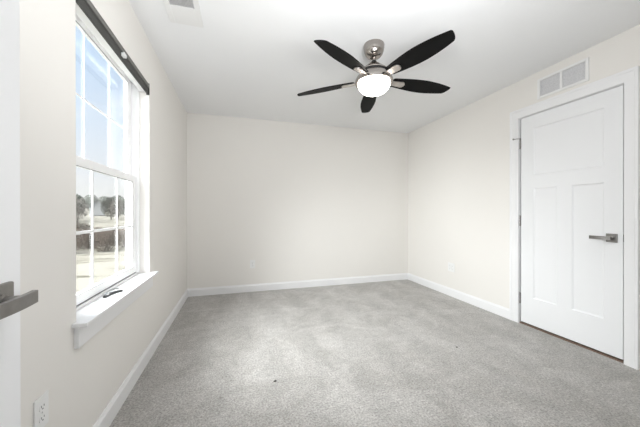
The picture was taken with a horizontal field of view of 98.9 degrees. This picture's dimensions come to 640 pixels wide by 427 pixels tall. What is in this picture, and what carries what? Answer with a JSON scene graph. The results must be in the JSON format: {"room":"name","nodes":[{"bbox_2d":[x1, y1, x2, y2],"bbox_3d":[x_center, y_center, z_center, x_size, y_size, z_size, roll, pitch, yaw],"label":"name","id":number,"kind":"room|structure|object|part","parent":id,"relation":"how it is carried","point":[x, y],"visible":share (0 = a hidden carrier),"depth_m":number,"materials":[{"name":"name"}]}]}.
{"room":"empty bedroom","nodes":[
{"label":"empty bedroom","id":0,"kind":"room"},
{"bbox_2d":[19,0,186,426],"bbox_3d":[-1.053,-0.112,0.929,0.170,2.440,5.579,0,0,-16],"label":"wall","id":1,"kind":"structure","parent":0,"point":[81,382],"depth_m":1.13,"materials":[{"name":"paint"}]},
{"bbox_2d":[33,390,48,426],"bbox_3d":[-0.965,0.690,0.950,0.008,0.115,0.070,0,0,-16],"label":"wall outlet","id":2,"kind":"object","parent":1,"relation":"attached to","point":[41,405],"visible":1,"depth_m":0.95,"materials":[{"name":"white plastic"}]},
{"bbox_2d":[39,402,45,411],"bbox_3d":[-0.963,0.670,0.950,0.002,0.023,0.033,0,0,-16],"label":"receptacle","id":3,"kind":"object","parent":2,"relation":"attached to","point":[42,405],"depth_m":0.95,"materials":[{"name":"white plastic"}]},
{"bbox_2d":[39,413,45,422],"bbox_3d":[-0.963,0.709,0.950,0.002,0.023,0.033,0,0,-16],"label":"receptacle","id":4,"kind":"object","parent":2,"relation":"attached to","point":[42,416],"depth_m":0.95,"materials":[{"name":"white plastic"}]},
{"bbox_2d":[71,3,158,348],"bbox_3d":[-1.221,-0.247,1.618,0.209,1.623,1.060,0,0,-16],"label":"window","id":5,"kind":"structure","parent":1,"relation":"in","point":[94,312],"depth_m":1.73,"materials":[{"name":"white plastic"}]},
{"bbox_3d":[-1.293,-0.628,1.597,0.024,0.780,0.952,0,0,-16],"label":"sash","id":6,"kind":"part","parent":5,"relation":"part of","materials":[{"name":"white plastic"}]},
{"bbox_3d":[-1.263,0.080,1.607,0.026,0.717,0.952,0,0,-16],"label":"sash","id":7,"kind":"part","parent":5,"relation":"part of","materials":[{"name":"white plastic"}]},
{"bbox_3d":[-1.277,-0.292,1.600,0.090,1.533,1.046,0,0,-16],"label":"frame","id":8,"kind":"part","parent":5,"relation":"part of","materials":[{"name":"white plastic"}]},
{"bbox_2d":[76,0,149,94],"bbox_3d":[-1.168,-0.947,1.626,0.034,0.088,0.971,0,0,-16],"label":"blind headrail","id":9,"kind":"object","parent":5,"relation":"attached to","point":[86,6],"visible":1,"depth_m":1.48,"materials":[{"name":"black plastic"}]},
{"bbox_2d":[103,288,122,297],"bbox_3d":[-1.165,0.440,1.532,0.034,0.030,0.124,0,0,1],"label":"window crank","id":10,"kind":"object","parent":5,"relation":"on","point":[106,294],"depth_m":1.53,"materials":[{"name":"metal"}]},
{"bbox_3d":[-1.177,0.463,1.632,0.118,0.018,1.060,0,0,-16],"label":"sill","id":11,"kind":"part","parent":5,"relation":"part of","materials":[{"name":"paint"}]},
{"bbox_2d":[93,290,187,426],"bbox_3d":[-1.189,1.054,1.718,0.014,0.105,3.964,0,0,-16],"label":"baseboard","id":12,"kind":"structure","parent":1,"relation":"attached to","point":[106,418],"depth_m":1.78,"materials":[{"name":"paint"}]},
{"bbox_2d":[187,113,407,288],"bbox_3d":[-0.183,-0.119,4.147,3.663,2.440,0.100,0,0,-16],"label":"wall","id":13,"kind":"structure","parent":0,"point":[301,201],"depth_m":4.02,"materials":[{"name":"paint"}]},
{"bbox_2d":[250,260,254,267],"bbox_3d":[-0.953,0.714,3.865,0.070,0.115,0.008,0,0,-16],"label":"wall outlet","id":14,"kind":"object","parent":13,"relation":"attached to","point":[252,262],"visible":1,"depth_m":3.86,"materials":[{"name":"white plastic"}]},
{"bbox_2d":[187,273,407,296],"bbox_3d":[-0.143,1.048,4.102,3.373,0.105,0.014,0,0,-16],"label":"baseboard","id":15,"kind":"structure","parent":13,"relation":"attached to","point":[205,291],"depth_m":4.01,"materials":[{"name":"paint"}]},
{"bbox_2d":[109,279,639,426],"bbox_3d":[0.902,1.156,1.520,4.311,0.100,5.799,0,0,-16],"label":"floor","id":16,"kind":"structure","parent":0,"point":[383,353],"depth_m":1.97,"materials":[{"name":"carpet"}]},
{"bbox_2d":[519,321,623,362],"bbox_3d":[2.177,1.098,2.404,0.108,0.010,0.786,0,0,-16],"label":"threshold","id":17,"kind":"object","parent":16,"relation":"on","point":[521,322],"visible":0.43,"depth_m":2.31,"materials":[{"name":"brown wood"}]},
{"bbox_2d":[129,0,639,132],"bbox_3d":[0.900,-1.384,1.514,4.311,0.100,5.799,0,0,-16],"label":"ceiling","id":18,"kind":"structure","parent":0,"point":[252,59],"depth_m":2.22,"materials":[{"name":"paint"}]},
{"bbox_2d":[163,0,202,27],"bbox_3d":[-0.881,-1.330,1.748,0.212,0.008,0.378,0,0,-16],"label":"ceiling vent","id":19,"kind":"object","parent":18,"relation":"in","point":[186,12],"visible":1,"depth_m":1.81,"materials":[{"name":"white plastic"}]},
{"bbox_2d":[297,30,454,112],"bbox_3d":[0.477,-1.140,2.172,1.268,0.390,1.300,0,0,-16],"label":"ceiling fan","id":20,"kind":"object","parent":18,"relation":"hanging from","point":[374,79],"visible":1,"depth_m":2.07,"materials":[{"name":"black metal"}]},
{"bbox_3d":[0.040,-1.054,2.330,0.530,0.039,0.142,0,0,22],"label":"blade","id":21,"kind":"part","parent":20,"relation":"part of","materials":[{"name":"black wood"}]},
{"bbox_3d":[0.160,-1.053,1.853,0.142,0.039,0.530,0,0,40],"label":"blade","id":22,"kind":"part","parent":20,"relation":"part of","materials":[{"name":"black wood"}]},
{"bbox_3d":[0.457,-1.054,2.591,0.142,0.039,0.530,0,0,4],"label":"blade","id":23,"kind":"part","parent":20,"relation":"part of","materials":[{"name":"black wood"}]},
{"bbox_3d":[0.428,-0.989,2.174,0.254,0.087,0.254,0,0,-16],"label":"lamp shade","id":24,"kind":"part","parent":20,"relation":"part of","materials":[{"name":"white glass"}]},
{"bbox_3d":[0.832,-1.054,2.275,0.529,0.039,0.144,0,0,-16],"label":"blade","id":25,"kind":"part","parent":20,"relation":"part of","materials":[{"name":"black wood"}]},
{"bbox_3d":[0.650,-1.053,1.819,0.142,0.039,0.530,0,0,-32],"label":"blade","id":26,"kind":"part","parent":20,"relation":"part of","materials":[{"name":"black wood"}]},
{"bbox_2d":[408,24,639,369],"bbox_3d":[2.608,-0.116,2.012,0.720,2.440,5.579,0,0,-16],"label":"wall","id":27,"kind":"structure","parent":0,"point":[459,161],"depth_m":3.29,"materials":[{"name":"paint"}]},
{"bbox_2d":[448,262,454,271],"bbox_3d":[1.746,0.716,3.646,0.008,0.115,0.116,0,0,-16],"label":"wall outlet","id":28,"kind":"object","parent":27,"relation":"attached to","point":[451,266],"visible":1,"depth_m":3.64,"materials":[{"name":"white plastic"}]},
{"bbox_2d":[408,273,509,318],"bbox_3d":[1.724,1.048,3.710,0.014,0.105,1.796,0,0,-16],"label":"baseboard","id":29,"kind":"structure","parent":27,"relation":"attached to","point":[502,311],"depth_m":3.42,"materials":[{"name":"paint"}]},
{"bbox_2d":[537,57,588,99],"bbox_3d":[2.112,-1.169,2.398,0.010,0.188,0.396,0,0,-16],"label":"air vent","id":30,"kind":"object","parent":27,"relation":"in","point":[577,73],"visible":1,"depth_m":2.38,"materials":[{"name":"white plastic"}]},
{"bbox_2d":[512,85,623,359],"bbox_3d":[2.137,0.066,2.413,0.155,2.027,0.812,0,0,-16],"label":"door","id":31,"kind":"structure","parent":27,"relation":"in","point":[571,221],"depth_m":2.31,"materials":[{"name":"paint"}]},
{"bbox_3d":[2.154,0.186,2.113,0.017,0.026,0.128,0,0,-16],"label":"lever","id":32,"kind":"part","parent":31,"relation":"part of","materials":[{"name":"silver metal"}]},
{"bbox_2d":[509,65,639,369],"bbox_3d":[2.165,0.030,2.405,0.128,2.147,0.956,0,0,-16],"label":"door frame","id":33,"kind":"structure","parent":27,"relation":"attached to","point":[630,77],"depth_m":1.99,"materials":[{"name":"paint"}]},
{"bbox_3d":[1.202,-0.110,-0.537,3.663,2.440,1.688,0,0,-16],"label":"wall","id":34,"kind":"structure","parent":0,"visible":0},
{"bbox_2d":[0,0,37,426],"bbox_3d":[-0.564,0.072,0.224,0.155,2.026,0.775,0,0,-16],"label":"door","id":35,"kind":"structure","parent":34,"relation":"in","point":[12,302],"depth_m":0.57,"materials":[{"name":"paint"}]},
{"bbox_3d":[-0.577,0.174,0.510,0.017,0.026,0.140,0,0,-16],"label":"lever","id":36,"kind":"part","parent":35,"relation":"part of","materials":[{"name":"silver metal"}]},
{"label":"outside","id":37,"kind":"structure","parent":0,"visible":0},
{"bbox_2d":[76,208,124,293],"bbox_3d":[-131.464,0.633,92.253,402.606,9.617,352.095,0,0,-16],"label":"ground","id":38,"kind":"structure","parent":37,"point":[105,263],"depth_m":32.51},
{"bbox_2d":[76,234,82,250],"bbox_3d":[-34.095,3.643,36.600,3.926,3.960,3.956,0,0,-31],"label":"bush","id":39,"kind":"object","parent":38,"relation":"on","point":[80,238],"visible":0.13,"depth_m":37.35,"materials":[{"name":"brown plant"}]},
{"bbox_2d":[76,194,89,224],"bbox_3d":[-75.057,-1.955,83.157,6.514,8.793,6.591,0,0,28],"label":"leafy tree","id":40,"kind":"object","parent":38,"relation":"on","point":[77,195],"visible":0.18,"depth_m":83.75,"materials":[{"name":"green plant"}]},
{"bbox_2d":[76,223,94,230],"bbox_3d":[-43.900,3.573,50.348,4.024,4.059,4.055,0,0,42],"label":"bush","id":41,"kind":"object","parent":38,"relation":"on","point":[87,224],"visible":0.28,"depth_m":50.35,"materials":[{"name":"green plant"}]},
{"bbox_2d":[76,228,101,249],"bbox_3d":[-34.907,3.868,41.445,3.416,3.373,3.453,0,0,10],"label":"bush","id":42,"kind":"object","parent":38,"relation":"on","point":[86,241],"visible":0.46,"depth_m":40.82,"materials":[{"name":"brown plant"}]},
{"bbox_2d":[84,194,97,209],"bbox_3d":[-128.267,-5.753,153.486,7.489,10.109,7.577,0,0,-36],"label":"leafy tree","id":43,"kind":"object","parent":38,"relation":"on","point":[90,195],"visible":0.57,"depth_m":151.89,"materials":[{"name":"green plant"}]},
{"bbox_2d":[88,200,105,214],"bbox_3d":[-97.735,-2.624,120.299,6.000,6.900,6.800,0,0,-38],"label":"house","id":44,"kind":"structure","parent":38,"relation":"on","point":[97,209],"depth_m":117.97,"materials":[{"name":"white"}]},
{"bbox_2d":[90,231,116,251],"bbox_3d":[-30.953,3.995,39.301,3.152,3.113,3.187,0,0,43],"label":"bush","id":45,"kind":"object","parent":38,"relation":"on","point":[99,242],"visible":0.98,"depth_m":39.07,"materials":[{"name":"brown plant"}]},
{"bbox_2d":[98,196,110,210],"bbox_3d":[-108.772,-4.397,138.291,6.909,9.120,6.826,0,0,-17],"label":"leafy tree","id":46,"kind":"object","parent":38,"relation":"on","point":[102,197],"visible":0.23,"depth_m":137.42,"materials":[{"name":"green plant"}]},
{"bbox_2d":[100,197,121,219],"bbox_3d":[-73.352,-1.908,96.256,6.162,8.134,6.088,0,0,27],"label":"leafy tree","id":47,"kind":"object","parent":38,"relation":"on","point":[109,198],"visible":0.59,"depth_m":95.21,"materials":[{"name":"green plant"}]},
{"bbox_2d":[102,227,121,244],"bbox_3d":[-35.357,3.916,46.479,3.332,3.335,3.306,0,0,7],"label":"bush","id":48,"kind":"object","parent":38,"relation":"on","point":[112,231],"visible":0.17,"depth_m":46.13,"materials":[{"name":"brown plant"}]},
{"bbox_2d":[106,196,124,217],"bbox_3d":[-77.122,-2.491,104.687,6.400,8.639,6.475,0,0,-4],"label":"leafy tree","id":49,"kind":"object","parent":38,"relation":"on","point":[114,196],"visible":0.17,"depth_m":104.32,"materials":[{"name":"green plant"}]},
{"bbox_2d":[113,229,124,247],"bbox_3d":[-31.380,3.812,44.214,3.533,3.564,3.560,0,0,5],"label":"bush","id":50,"kind":"object","parent":38,"relation":"on","point":[122,233],"visible":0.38,"depth_m":43.46,"materials":[{"name":"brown plant"}]}
]}

